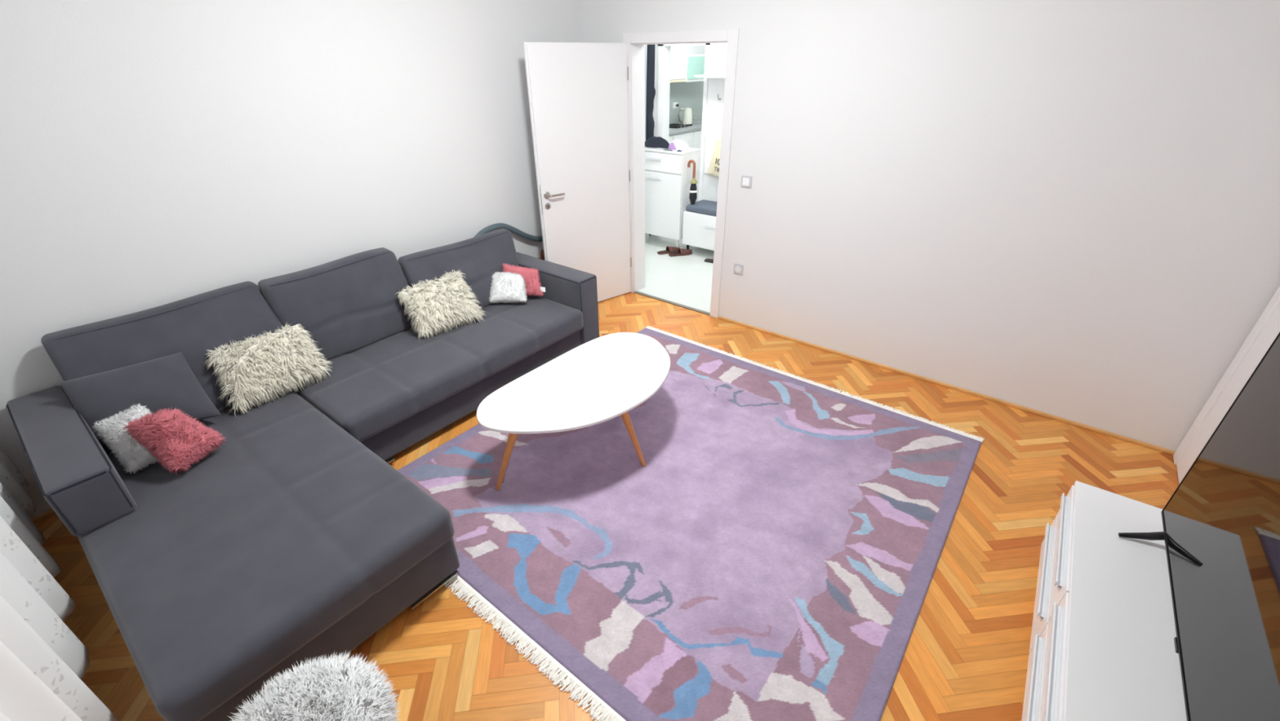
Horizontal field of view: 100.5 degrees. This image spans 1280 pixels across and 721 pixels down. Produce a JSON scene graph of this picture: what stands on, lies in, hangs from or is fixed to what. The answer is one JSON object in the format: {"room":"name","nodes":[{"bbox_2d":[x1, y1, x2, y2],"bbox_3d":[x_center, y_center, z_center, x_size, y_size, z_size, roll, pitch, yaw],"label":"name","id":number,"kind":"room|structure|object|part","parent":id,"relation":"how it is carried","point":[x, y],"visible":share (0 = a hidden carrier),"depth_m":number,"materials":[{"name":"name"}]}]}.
{"room":"living room","nodes":[
{"label":"living room","id":0,"kind":"room"},
{"bbox_2d":[0,0,580,518],"bbox_3d":[-1.760,-1.149,3.239,0.120,2.620,4.330,21,36,33],"label":"wall","id":1,"kind":"structure","parent":0,"point":[153,153],"depth_m":2.70,"materials":[{"name":"paint"}]},
{"bbox_2d":[30,509,54,522],"bbox_3d":[-1.712,0.010,3.829,0.016,0.022,4.080,21,36,33],"label":"baseboard","id":2,"kind":"structure","parent":1,"relation":"attached to","point":[50,512],"depth_m":2.55,"materials":[{"name":"brown wood"}]},
{"bbox_2d":[473,222,542,241],"bbox_3d":[-1.088,-0.932,4.125,0.056,0.261,1.346,21,36,33],"label":"pipe","id":3,"kind":"object","parent":1,"relation":"attached to","point":[491,228],"visible":0.49,"depth_m":4.15,"materials":[{"name":"grey plastic"}]},
{"bbox_2d":[33,186,1178,720],"bbox_3d":[0.763,-0.588,4.910,6.578,0.053,9.478,21,36,33],"label":"floor","id":4,"kind":"structure","parent":0,"point":[966,658],"depth_m":2.24,"materials":[{"name":"brown wood"}]},
{"bbox_2d":[5,228,599,720],"bbox_3d":[-1.173,0.071,2.849,1.899,0.880,2.793,21,36,33],"label":"sofa","id":5,"kind":"object","parent":4,"relation":"on","point":[297,538],"visible":0.71,"depth_m":2.16,"materials":[{"name":"grey fabric"}]},
{"bbox_3d":[-2.351,0.377,2.185,0.950,0.223,0.193,21,36,33],"label":"armrest","id":6,"kind":"part","parent":5,"relation":"part of","materials":[{"name":"grey fabric"}]},
{"bbox_2d":[92,403,159,474],"bbox_3d":[-2.121,0.324,2.252,0.241,0.219,0.226,21,36,33],"label":"cushion","id":7,"kind":"object","parent":5,"relation":"on","point":[131,454],"visible":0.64,"depth_m":2.20,"materials":[{"name":"white fur"}]},
{"bbox_2d":[58,351,221,444],"bbox_3d":[-2.228,0.174,2.392,0.455,0.271,0.247,-25,38,-36],"label":"throw pillow","id":8,"kind":"object","parent":5,"relation":"on","point":[169,381],"visible":0.73,"depth_m":2.37,"materials":[{"name":"grey fabric"}]},
{"bbox_2d":[40,280,283,449],"bbox_3d":[-2.205,-0.008,2.613,0.416,0.476,0.856,21,36,33],"label":"cushion","id":9,"kind":"object","parent":5,"relation":"on","point":[191,326],"depth_m":2.58,"materials":[{"name":"grey fabric"}]},
{"bbox_2d":[121,406,226,475],"bbox_3d":[-1.955,0.316,2.250,0.291,0.230,0.241,13,33,23],"label":"cushion","id":10,"kind":"object","parent":5,"relation":"on","point":[175,439],"visible":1,"depth_m":2.19,"materials":[{"name":"fur"}]},
{"bbox_2d":[77,389,454,720],"bbox_3d":[-1.695,0.553,2.243,1.773,0.168,0.933,21,36,33],"label":"cushion","id":11,"kind":"object","parent":5,"relation":"on","point":[223,568],"depth_m":1.90,"materials":[{"name":"grey fabric"}]},
{"bbox_2d":[203,323,332,415],"bbox_3d":[-1.898,0.030,2.728,0.339,0.349,0.540,21,36,33],"label":"cushion","id":12,"kind":"object","parent":5,"relation":"on","point":[254,369],"visible":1,"depth_m":2.66,"materials":[{"name":"beige fur"}]},
{"bbox_2d":[257,247,414,360],"bbox_3d":[-1.735,-0.334,3.169,0.293,0.486,0.763,21,36,33],"label":"cushion","id":13,"kind":"object","parent":5,"relation":"on","point":[349,305],"depth_m":3.10,"materials":[{"name":"grey fabric"}]},
{"bbox_3d":[-1.353,0.541,2.840,0.030,0.008,0.080,21,36,33],"label":"rail","id":14,"kind":"part","parent":5,"relation":"part of","materials":[{"name":"silver metal"}]},
{"bbox_3d":[-0.835,0.934,2.165,0.030,0.032,0.215,21,36,33],"label":"rail","id":15,"kind":"part","parent":5,"relation":"part of","materials":[{"name":"silver metal"}]},
{"bbox_2d":[292,294,583,441],"bbox_3d":[-1.238,-0.090,3.363,0.893,0.168,1.655,21,36,33],"label":"seat cushion","id":16,"kind":"object","parent":5,"relation":"on","point":[371,388],"depth_m":3.06,"materials":[{"name":"grey fabric"}]},
{"bbox_2d":[395,269,484,338],"bbox_3d":[-1.261,-0.359,3.404,0.365,0.348,0.514,21,36,33],"label":"cushion","id":17,"kind":"object","parent":5,"relation":"on","point":[446,302],"visible":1,"depth_m":3.33,"materials":[{"name":"beige fur"}]},
{"bbox_2d":[398,228,519,308],"bbox_3d":[-1.164,-0.599,3.696,0.313,0.415,0.878,21,36,33],"label":"cushion","id":18,"kind":"object","parent":5,"relation":"on","point":[479,257],"depth_m":3.65,"materials":[{"name":"grey fabric"}]},
{"bbox_3d":[-1.306,0.041,3.499,0.950,0.200,1.670,21,36,33],"label":"seat","id":19,"kind":"part","parent":5,"relation":"part of","materials":[{"name":"grey fabric"}]},
{"bbox_2d":[488,271,527,303],"bbox_3d":[-0.930,-0.515,3.735,0.293,0.190,0.230,-1,30,-1],"label":"cushion","id":20,"kind":"object","parent":5,"relation":"on","point":[506,287],"visible":0.97,"depth_m":3.69,"materials":[{"name":"white fur"}]},
{"bbox_2d":[502,262,545,297],"bbox_3d":[-0.830,-0.569,3.777,0.326,0.219,0.142,2,30,4],"label":"cushion","id":21,"kind":"object","parent":5,"relation":"on","point":[533,286],"visible":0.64,"depth_m":3.75,"materials":[{"name":"pink fabric"}]},
{"bbox_3d":[-0.733,-0.472,4.046,0.970,0.548,0.193,21,36,33],"label":"armrest","id":22,"kind":"part","parent":5,"relation":"part of","materials":[{"name":"grey fabric"}]},
{"bbox_2d":[226,650,400,720],"bbox_3d":[-0.881,1.108,1.466,0.461,0.452,0.461,-3,30,-5],"label":"stool","id":23,"kind":"object","parent":4,"relation":"on","point":[338,688],"visible":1,"depth_m":1.44,"materials":[{"name":"white"}]},
{"bbox_3d":[-0.881,1.011,1.410,0.370,0.132,0.370,21,36,33],"label":"seat","id":24,"kind":"part","parent":23,"relation":"part of","materials":[{"name":"white"}]},
{"bbox_2d":[538,248,544,260],"bbox_3d":[-0.812,-0.679,4.510,0.120,0.530,0.178,21,36,33],"label":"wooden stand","id":25,"kind":"object","parent":4,"relation":"on","point":[541,253],"visible":0.16,"depth_m":4.39,"materials":[{"name":"brown wood"}]},
{"bbox_2d":[657,245,679,254],"bbox_3d":[0.326,-1.239,5.928,0.272,0.074,0.096,-11,32,-18],"label":"slipper","id":26,"kind":"object","parent":4,"relation":"on","point":[668,250],"visible":0.82,"depth_m":5.91,"materials":[{"name":"brown leather"}]},
{"bbox_2d":[644,146,700,247],"bbox_3d":[0.256,-1.839,6.002,0.717,1.046,0.365,21,36,33],"label":"base cabinet","id":27,"kind":"object","parent":4,"relation":"on","point":[668,176],"visible":0.73,"depth_m":5.75,"materials":[{"name":"white paint"}]},
{"bbox_3d":[0.151,-2.146,5.664,0.180,0.024,0.017,21,36,33],"label":"handle","id":28,"kind":"part","parent":27,"relation":"part of","materials":[{"name":"white metal"}]},
{"bbox_3d":[0.152,-1.975,5.762,0.180,0.024,0.017,21,36,33],"label":"handle","id":29,"kind":"part","parent":27,"relation":"part of","materials":[{"name":"white metal"}]},
{"bbox_2d":[644,136,669,148],"bbox_3d":[0.198,-2.369,5.772,0.367,0.103,0.171,21,36,33],"label":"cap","id":30,"kind":"object","parent":27,"relation":"on","point":[654,141],"visible":0.94,"depth_m":5.74,"materials":[{"name":"black fabric"}]},
{"bbox_3d":[0.163,-1.737,5.915,0.695,0.690,0.017,21,36,33],"label":"cabinet door","id":31,"kind":"part","parent":27,"relation":"part of","materials":[{"name":"white paint"}]},
{"bbox_3d":[0.160,-2.126,5.693,0.695,0.187,0.017,21,36,33],"label":"drawer","id":32,"kind":"part","parent":27,"relation":"part of","materials":[{"name":"white paint"}]},
{"bbox_3d":[0.257,-2.288,5.752,0.717,0.018,0.350,21,36,33],"label":"panel","id":33,"kind":"part","parent":27,"relation":"part of","materials":[{"name":"white paint"}]},
{"bbox_2d":[668,139,689,150],"bbox_3d":[0.416,-2.287,5.635,0.222,0.093,0.164,21,36,33],"label":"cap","id":34,"kind":"object","parent":27,"relation":"on","point":[680,144],"visible":0.99,"depth_m":5.61,"materials":[{"name":"white fabric"}]},
{"bbox_2d":[668,248,692,256],"bbox_3d":[0.449,-1.201,5.860,0.272,0.074,0.096,-10,31,-16],"label":"slipper","id":35,"kind":"object","parent":4,"relation":"on","point":[681,251],"visible":1,"depth_m":5.84,"materials":[{"name":"brown leather"}]},
{"bbox_2d":[668,128,701,186],"bbox_3d":[0.648,-3.277,8.662,0.500,0.896,2.200,21,36,33],"label":"base cabinet","id":36,"kind":"object","parent":4,"relation":"on","point":[693,138],"visible":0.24,"depth_m":8.33,"materials":[{"name":"white paint"}]},
{"bbox_3d":[0.326,-2.913,7.952,0.019,0.780,0.530,21,36,33],"label":"cabinet door","id":37,"kind":"part","parent":36,"relation":"part of","materials":[{"name":"white paint"}]},
{"bbox_3d":[0.666,-3.130,8.326,0.019,0.780,0.530,21,36,33],"label":"cabinet door","id":38,"kind":"part","parent":36,"relation":"part of","materials":[{"name":"white paint"}]},
{"bbox_2d":[669,120,702,134],"bbox_3d":[0.653,-3.679,8.425,0.519,0.035,2.200,21,36,33],"label":"countertop","id":39,"kind":"structure","parent":36,"relation":"on","point":[672,131],"depth_m":8.22,"materials":[{"name":"grey stone"}]},
{"bbox_2d":[669,123,688,128],"bbox_3d":[0.565,-3.709,8.400,0.292,0.042,0.320,21,36,33],"label":"cooktop","id":40,"kind":"object","parent":39,"relation":"in","point":[672,125],"visible":0.94,"depth_m":8.32,"materials":[{"name":"black metal"}]},
{"bbox_2d":[677,107,692,125],"bbox_3d":[0.731,-3.911,8.528,0.230,0.264,0.160,11,32,19],"label":"kettle","id":41,"kind":"object","parent":39,"relation":"on","point":[687,116],"visible":0.81,"depth_m":8.47,"materials":[{"name":"white plastic"}]},
{"bbox_3d":[0.651,-3.913,8.505,0.103,0.222,0.032,-4,30,-6],"label":"handle","id":42,"kind":"part","parent":41,"relation":"part of","materials":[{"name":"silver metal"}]},
{"bbox_2d":[692,111,702,124],"bbox_3d":[1.004,-3.960,8.707,0.308,0.170,0.289,21,36,33],"label":"dish rack","id":43,"kind":"object","parent":39,"relation":"on","point":[698,113],"visible":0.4,"depth_m":8.64,"materials":[{"name":"silver metal"}]},
{"bbox_3d":[1.006,-3.346,8.700,0.019,0.780,0.530,21,36,33],"label":"cabinet door","id":44,"kind":"part","parent":36,"relation":"part of","materials":[{"name":"white paint"}]},
{"bbox_2d":[397,325,984,720],"bbox_3d":[0.257,0.563,2.839,2.434,0.015,2.480,21,36,33],"label":"rug","id":45,"kind":"object","parent":4,"relation":"on","point":[775,551],"visible":0.87,"depth_m":2.40,"materials":[{"name":"carpet"}]},
{"bbox_2d":[476,332,670,489],"bbox_3d":[-0.247,0.289,2.911,0.684,0.412,1.192,21,36,33],"label":"coffee table","id":46,"kind":"object","parent":45,"relation":"on","point":[604,378],"visible":1,"depth_m":2.74,"materials":[{"name":"white wood"}]},
{"bbox_3d":[-0.647,0.475,2.603,0.169,0.399,0.043,1,30,2],"label":"leg","id":47,"kind":"part","parent":46,"relation":"part of","materials":[{"name":"brown wood"}]},
{"bbox_3d":[-0.040,0.395,2.736,0.139,0.397,0.043,-9,31,-14],"label":"leg","id":48,"kind":"part","parent":46,"relation":"part of","materials":[{"name":"brown wood"}]},
{"bbox_2d":[682,210,715,250],"bbox_3d":[0.905,-1.347,5.723,0.835,0.457,0.398,21,36,33],"label":"bench","id":49,"kind":"object","parent":4,"relation":"on","point":[699,228],"visible":0.4,"depth_m":5.68,"materials":[{"name":"white paint"}]},
{"bbox_2d":[685,200,717,216],"bbox_3d":[0.911,-1.576,5.595,0.815,0.074,0.345,21,36,33],"label":"pad","id":50,"kind":"object","parent":49,"relation":"on","point":[703,206],"visible":0.38,"depth_m":5.63,"materials":[{"name":"grey fabric"}]},
{"bbox_2d":[687,160,697,204],"bbox_3d":[0.547,-1.876,5.597,0.126,0.445,0.088,21,36,33],"label":"umbrella","id":51,"kind":"object","parent":50,"relation":"on","point":[693,189],"visible":1,"depth_m":5.59,"materials":[{"name":"black fabric"}]},
{"bbox_3d":[0.536,-1.993,5.543,0.096,0.188,0.029,21,36,33],"label":"handle","id":52,"kind":"part","parent":51,"relation":"part of","materials":[{"name":"brown wood"}]},
{"bbox_3d":[0.793,-1.374,5.530,0.280,0.022,0.018,21,36,33],"label":"handle","id":53,"kind":"part","parent":49,"relation":"part of","materials":[{"name":"white"}]},
{"bbox_2d":[704,258,713,262],"bbox_3d":[0.816,-1.070,5.625,0.272,0.074,0.096,14,33,24],"label":"shoe","id":54,"kind":"object","parent":4,"relation":"on","point":[709,260],"visible":0.2,"depth_m":5.65,"materials":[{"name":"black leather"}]},
{"bbox_2d":[1021,480,1186,720],"bbox_3d":[1.361,1.091,1.490,0.454,0.422,1.840,20,36,31],"label":"tv cabinet","id":55,"kind":"object","parent":4,"relation":"on","point":[1102,647],"visible":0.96,"depth_m":1.64,"materials":[{"name":"white paint"}]},
{"bbox_3d":[1.197,1.042,1.627,0.020,0.030,0.517,20,36,31],"label":"handle","id":56,"kind":"part","parent":55,"relation":"part of","materials":[{"name":"white"}]},
{"bbox_3d":[1.204,1.089,1.629,0.015,0.174,0.603,20,36,31],"label":"drawer","id":57,"kind":"part","parent":55,"relation":"part of","materials":[{"name":"white paint"}]},
{"bbox_3d":[1.568,0.844,2.054,0.015,0.174,0.603,20,36,31],"label":"drawer","id":58,"kind":"part","parent":55,"relation":"part of","materials":[{"name":"white paint"}]},
{"bbox_3d":[1.561,0.797,2.051,0.020,0.030,0.517,20,36,31],"label":"handle","id":59,"kind":"part","parent":55,"relation":"part of","materials":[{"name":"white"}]},
{"bbox_3d":[1.196,0.898,1.544,0.020,0.030,0.517,20,36,31],"label":"handle","id":60,"kind":"part","parent":55,"relation":"part of","materials":[{"name":"white"}]},
{"bbox_3d":[1.203,0.939,1.543,0.015,0.160,0.603,20,36,31],"label":"drawer","id":61,"kind":"part","parent":55,"relation":"part of","materials":[{"name":"white paint"}]},
{"bbox_3d":[1.560,0.653,1.969,0.020,0.030,0.517,20,36,31],"label":"handle","id":62,"kind":"part","parent":55,"relation":"part of","materials":[{"name":"white"}]},
{"bbox_3d":[1.567,0.694,1.968,0.015,0.160,0.603,20,36,31],"label":"drawer","id":63,"kind":"part","parent":55,"relation":"part of","materials":[{"name":"white paint"}]},
{"bbox_2d":[1118,332,1279,720],"bbox_3d":[1.500,0.485,1.305,0.247,0.813,1.235,21,36,33],"label":"television","id":64,"kind":"object","parent":55,"relation":"on","point":[1220,533],"visible":1,"depth_m":1.40,"materials":[{"name":"black plastic"}]},
{"bbox_2d":[644,44,718,201],"bbox_3d":[0.613,-2.517,5.722,4.100,2.500,0.120,21,36,33],"label":"wall","id":65,"kind":"structure","parent":0,"point":[710,183],"depth_m":5.82,"materials":[{"name":"paint"}]},
{"bbox_2d":[645,44,655,140],"bbox_3d":[0.113,-2.885,5.758,0.092,0.990,0.100,21,36,33],"label":"coat","id":66,"kind":"object","parent":65,"relation":"hanging from","point":[651,91],"visible":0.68,"depth_m":5.71,"materials":[{"name":"black fabric"}]},
{"bbox_2d":[657,43,710,200],"bbox_3d":[0.444,-2.354,5.873,0.630,2.070,0.012,21,36,33],"label":"trim","id":67,"kind":"structure","parent":65,"relation":"attached to","point":[660,46],"depth_m":5.66,"materials":[{"name":"white paint"}]},
{"bbox_2d":[694,42,727,173],"bbox_3d":[0.946,-2.407,5.202,0.850,1.220,0.258,21,36,33],"label":"coat rack","id":68,"kind":"object","parent":65,"relation":"attached to","point":[716,87],"visible":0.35,"depth_m":5.40,"materials":[{"name":"white paint"}]},
{"bbox_2d":[694,74,724,78],"bbox_3d":[0.937,-2.685,5.034,0.850,0.020,0.238,21,36,33],"label":"shelf","id":69,"kind":"object","parent":68,"relation":"attached to","point":[710,76],"depth_m":5.10,"materials":[{"name":"white paint"}]},
{"bbox_2d":[707,134,721,177],"bbox_3d":[0.858,-2.271,5.459,0.340,0.768,0.096,21,36,33],"label":"tote bag","id":70,"kind":"object","parent":68,"relation":"hanging from","point":[713,169],"visible":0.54,"depth_m":5.59,"materials":[{"name":"fabric"}]},
{"bbox_2d":[714,61,726,75],"bbox_3d":[0.820,-2.786,5.076,0.160,0.114,0.150,21,36,33],"label":"storage box","id":71,"kind":"object","parent":68,"relation":"on","point":[720,66],"visible":0.58,"depth_m":5.03,"materials":[{"name":"grey"}]},
{"bbox_2d":[670,45,705,54],"bbox_3d":[0.034,-3.832,8.032,0.100,2.500,3.580,21,36,33],"label":"wall","id":72,"kind":"structure","parent":0,"point":[674,50],"depth_m":8.38,"materials":[{"name":"paint"}]},
{"bbox_2d":[672,102,679,108],"bbox_3d":[0.579,-4.089,8.534,0.040,0.090,0.120,21,36,33],"label":"wall socket","id":73,"kind":"object","parent":72,"relation":"attached to","point":[675,105],"visible":1,"depth_m":8.53,"materials":[{"name":"white paint"}]},
{"bbox_2d":[670,54,687,82],"bbox_3d":[0.393,-4.337,7.902,0.299,0.360,0.645,21,36,33],"label":"upper cabinet","id":74,"kind":"object","parent":72,"relation":"attached to","point":[677,62],"visible":0.47,"depth_m":7.89,"materials":[{"name":"white paint"}]},
{"bbox_2d":[669,80,703,124],"bbox_3d":[0.442,-4.061,8.396,0.010,0.670,2.200,21,36,33],"label":"backsplash","id":75,"kind":"structure","parent":72,"relation":"attached to","point":[689,94],"depth_m":8.71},
{"bbox_2d":[680,53,705,82],"bbox_3d":[0.760,-4.565,8.308,0.299,0.370,0.530,21,36,33],"label":"upper cabinet","id":76,"kind":"object","parent":72,"relation":"attached to","point":[695,62],"visible":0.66,"depth_m":8.20,"materials":[{"name":"teal paint"}]},
{"bbox_3d":[0.870,-4.527,8.229,0.018,0.300,0.450,21,36,33],"label":"glass door","id":77,"kind":"part","parent":76,"relation":"part of","materials":[{"name":"teal glass"}]},
{"bbox_2d":[578,0,1279,451],"bbox_3d":[1.274,-1.302,3.464,4.310,2.620,0.150,21,36,33],"label":"wall","id":78,"kind":"structure","parent":0,"point":[1067,209],"depth_m":2.92,"materials":[{"name":"paint"}]},
{"bbox_2d":[523,28,739,318],"bbox_3d":[-0.027,-1.420,4.255,1.461,2.060,0.692,1,30,2],"label":"door","id":79,"kind":"structure","parent":78,"relation":"in","point":[587,100],"depth_m":4.10,"materials":[{"name":"white paint"}]},
{"bbox_3d":[-0.747,-1.214,4.024,0.006,0.220,0.016,-22,36,-33],"label":"lock plate","id":80,"kind":"part","parent":79,"relation":"part of","materials":[{"name":"silver metal"}]},
{"bbox_3d":[-0.703,-1.180,4.066,0.048,0.048,0.008,-22,36,-33],"label":"keyhole plate","id":81,"kind":"part","parent":79,"relation":"part of","materials":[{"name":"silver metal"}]},
{"bbox_3d":[-0.649,-1.256,4.035,0.151,0.052,0.059,-22,36,-33],"label":"handle","id":82,"kind":"part","parent":79,"relation":"part of","materials":[{"name":"silver metal"}]},
{"bbox_3d":[0.314,-1.427,4.262,0.974,2.060,0.174,21,36,33],"label":"frame","id":83,"kind":"part","parent":79,"relation":"part of","materials":[{"name":"white wood"}]},
{"bbox_2d":[633,290,710,315],"bbox_3d":[0.279,-0.514,4.732,0.854,0.009,0.036,21,36,33],"label":"trim","id":84,"kind":"structure","parent":78,"relation":"attached to","point":[636,291],"depth_m":4.71,"materials":[{"name":"silver metal"}]},
{"bbox_2d":[733,262,743,275],"bbox_3d":[0.766,-0.711,4.147,0.080,0.080,0.013,21,36,33],"label":"wall socket","id":85,"kind":"object","parent":78,"relation":"attached to","point":[738,268],"visible":1,"depth_m":4.14,"materials":[{"name":"grey plastic"}]},
{"bbox_2d":[741,175,751,187],"bbox_3d":[0.763,-1.283,3.819,0.080,0.080,0.014,21,36,33],"label":"light switch","id":86,"kind":"object","parent":78,"relation":"attached to","point":[746,181],"visible":1,"depth_m":3.81,"materials":[{"name":"grey plastic"}]},
{"bbox_2d":[718,315,1175,454],"bbox_3d":[1.791,0.074,3.668,2.886,0.022,0.016,21,36,33],"label":"baseboard","id":87,"kind":"structure","parent":78,"relation":"attached to","point":[967,391],"depth_m":3.43,"materials":[{"name":"brown wood"}]},
{"bbox_3d":[-0.035,-1.656,1.362,4.550,0.100,4.350,21,36,33],"label":"ceiling","id":88,"kind":"structure","parent":0,"visible":0},
{"bbox_3d":[-1.709,-1.016,0.461,2.960,0.095,0.080,21,36,33],"label":"rail","id":89,"kind":"object","parent":88,"relation":"attached to","visible":0},
{"bbox_2d":[0,446,118,720],"bbox_3d":[-1.774,0.005,1.112,2.732,2.314,0.097,21,36,33],"label":"lace curtain","id":90,"kind":"object","parent":89,"relation":"hanging from","point":[43,664],"visible":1,"depth_m":1.52,"materials":[{"name":"white fabric"}]},
{"bbox_3d":[1.721,0.190,0.847,0.120,2.620,4.330,21,36,33],"label":"wall","id":91,"kind":"structure","parent":0,"visible":0},
{"bbox_2d":[1173,285,1279,484],"bbox_3d":[2.570,-0.172,2.012,0.022,2.080,1.070,21,36,33],"label":"door","id":92,"kind":"structure","parent":91,"relation":"in","point":[1267,327],"depth_m":2.53,"materials":[{"name":"white wood"}]}
]}

